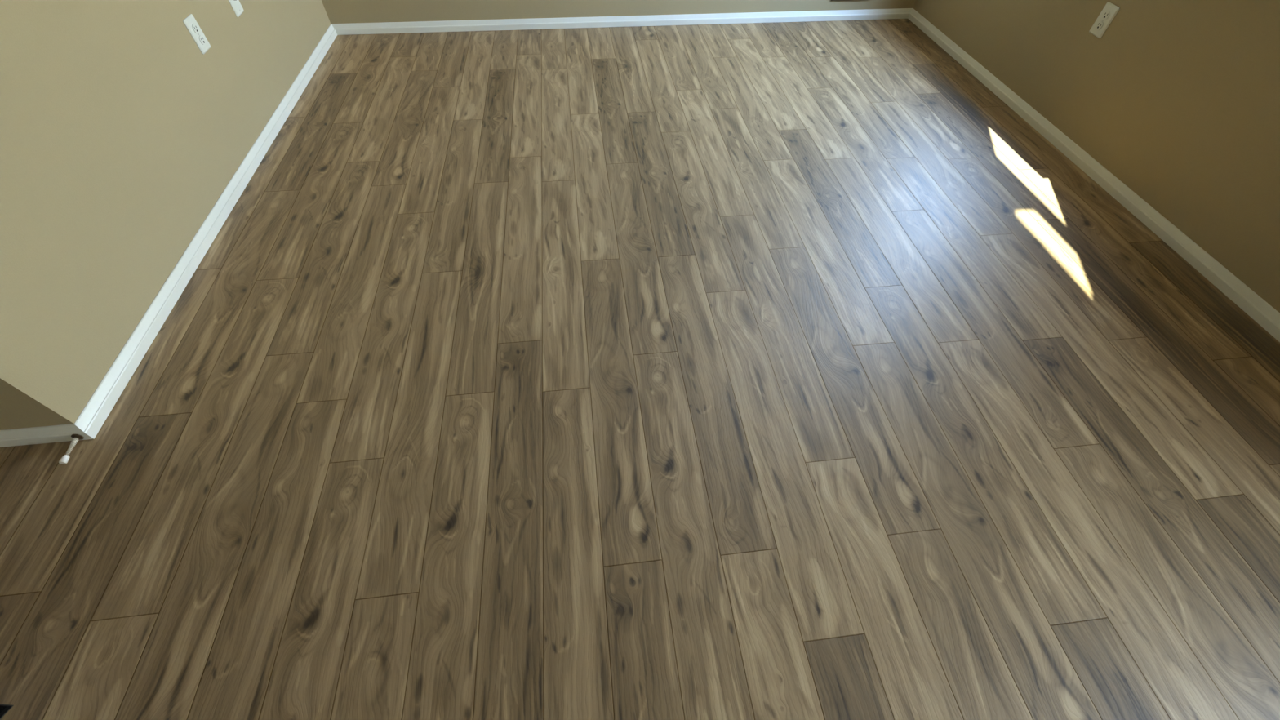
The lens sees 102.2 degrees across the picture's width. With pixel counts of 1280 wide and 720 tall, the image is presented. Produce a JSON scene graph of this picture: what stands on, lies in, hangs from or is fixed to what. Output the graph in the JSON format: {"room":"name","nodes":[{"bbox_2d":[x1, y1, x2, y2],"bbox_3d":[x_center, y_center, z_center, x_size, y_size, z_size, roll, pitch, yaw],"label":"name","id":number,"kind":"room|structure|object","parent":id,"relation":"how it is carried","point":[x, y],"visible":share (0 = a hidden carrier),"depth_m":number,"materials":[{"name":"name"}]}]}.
{"room":"empty room","nodes":[
{"label":"empty room","id":0,"kind":"room"},
{"bbox_2d":[0,0,330,430],"bbox_3d":[-2.469,-1.572,1.262,1.607,2.437,2.794,-5,52,-5],"label":"wall","id":1,"kind":"structure","parent":0,"point":[119,138],"depth_m":1.54,"materials":[{"name":"paint"}]},
{"bbox_2d":[0,423,93,447],"bbox_3d":[-2.312,0.262,1.339,1.625,0.055,0.018,-5,52,-5],"label":"baseboard","id":2,"kind":"structure","parent":1,"relation":"attached to","point":[61,433],"depth_m":1.39,"materials":[{"name":"white paint"}]},
{"bbox_2d":[58,434,84,464],"bbox_3d":[-1.527,0.239,1.383,0.025,0.025,0.080,-5,52,-5],"label":"door stop","id":3,"kind":"object","parent":1,"relation":"attached to","point":[64,459],"visible":1,"depth_m":1.39,"materials":[{"name":"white metal"}]},
{"bbox_2d":[182,13,210,54],"bbox_3d":[-1.688,-1.244,1.974,0.009,0.115,0.076,-5,52,-5],"label":"wall outlet","id":4,"kind":"object","parent":1,"relation":"attached to","point":[190,23],"visible":1,"depth_m":1.97,"materials":[{"name":"white plastic"}]},
{"bbox_2d":[191,23,199,33],"bbox_3d":[-1.685,-1.256,1.959,0.003,0.030,0.031,-5,52,-5],"label":"receptacle","id":5,"kind":"object","parent":4,"relation":"attached to","point":[195,27],"depth_m":1.96,"materials":[{"name":"grey plastic"}]},
{"bbox_2d":[199,35,205,44],"bbox_3d":[-1.686,-1.232,1.990,0.003,0.030,0.031,-5,52,-5],"label":"receptacle","id":6,"kind":"object","parent":4,"relation":"attached to","point":[202,37],"depth_m":1.99,"materials":[{"name":"grey plastic"}]},
{"bbox_2d":[74,23,337,439],"bbox_3d":[-1.679,-0.899,2.262,0.018,0.055,2.812,-5,52,-5],"label":"baseboard","id":7,"kind":"structure","parent":1,"relation":"attached to","point":[98,408],"depth_m":1.81,"materials":[{"name":"white paint"}]},
{"bbox_2d":[228,0,244,17],"bbox_3d":[-1.730,-1.539,2.202,0.014,0.115,0.076,-5,52,-5],"label":"cable plate","id":8,"kind":"object","parent":1,"relation":"attached to","point":[236,5],"visible":1,"depth_m":2.22,"materials":[{"name":"white plastic"}]},
{"bbox_2d":[321,0,915,23],"bbox_3d":[-0.087,-2.939,2.381,3.825,2.437,0.150,-5,52,-5],"label":"wall","id":9,"kind":"structure","parent":0,"point":[338,11],"depth_m":3.17,"materials":[{"name":"paint"}]},
{"bbox_2d":[331,8,912,35],"bbox_3d":[-0.025,-2.145,3.272,3.682,0.055,0.018,-5,52,-5],"label":"baseboard","id":10,"kind":"structure","parent":9,"relation":"attached to","point":[900,13],"depth_m":3.26,"materials":[{"name":"white paint"}]},
{"bbox_2d":[0,18,1279,719],"bbox_3d":[-0.575,0.062,1.567,5.432,0.001,5.428,-5,52,-5],"label":"floor","id":11,"kind":"structure","parent":0,"point":[780,371],"depth_m":1.47,"materials":[{"name":"laminate"}]},
{"bbox_2d":[0,704,13,719],"bbox_3d":[-1.484,0.791,0.971,0.413,0.010,0.254,2,52,0],"label":"door mat","id":12,"kind":"object","parent":11,"relation":"on","point":[4,708],"visible":1,"depth_m":1.04,"materials":[{"name":"black"}]},
{"bbox_2d":[913,0,1279,312],"bbox_3d":[2.213,-0.933,0.854,0.150,2.437,5.700,-5,52,-5],"label":"wall","id":13,"kind":"structure","parent":0,"point":[1179,100],"depth_m":1.99,"materials":[{"name":"paint"}]},
{"bbox_2d":[907,8,1279,342],"bbox_3d":[2.112,-0.192,1.782,0.018,0.055,5.400,-5,52,-5],"label":"baseboard","id":14,"kind":"structure","parent":13,"relation":"attached to","point":[1233,288],"depth_m":2.17,"materials":[{"name":"white paint"}]},
{"bbox_2d":[1088,1,1119,38],"bbox_3d":[1.975,-1.447,2.202,0.009,0.115,0.076,-5,52,-5],"label":"wall outlet","id":15,"kind":"object","parent":13,"relation":"attached to","point":[1108,12],"visible":1,"depth_m":2.20,"materials":[{"name":"white plastic"}]},
{"bbox_2d":[1095,21,1103,30],"bbox_3d":[1.972,-1.435,2.217,0.003,0.030,0.031,-5,52,-5],"label":"receptacle","id":16,"kind":"object","parent":15,"relation":"attached to","point":[1099,24],"depth_m":2.22,"materials":[{"name":"grey plastic"}]},
{"bbox_2d":[1102,10,1110,19],"bbox_3d":[1.972,-1.459,2.186,0.003,0.030,0.031,-5,52,-5],"label":"receptacle","id":17,"kind":"object","parent":15,"relation":"attached to","point":[1105,14],"depth_m":2.19,"materials":[{"name":"grey plastic"}]}
]}

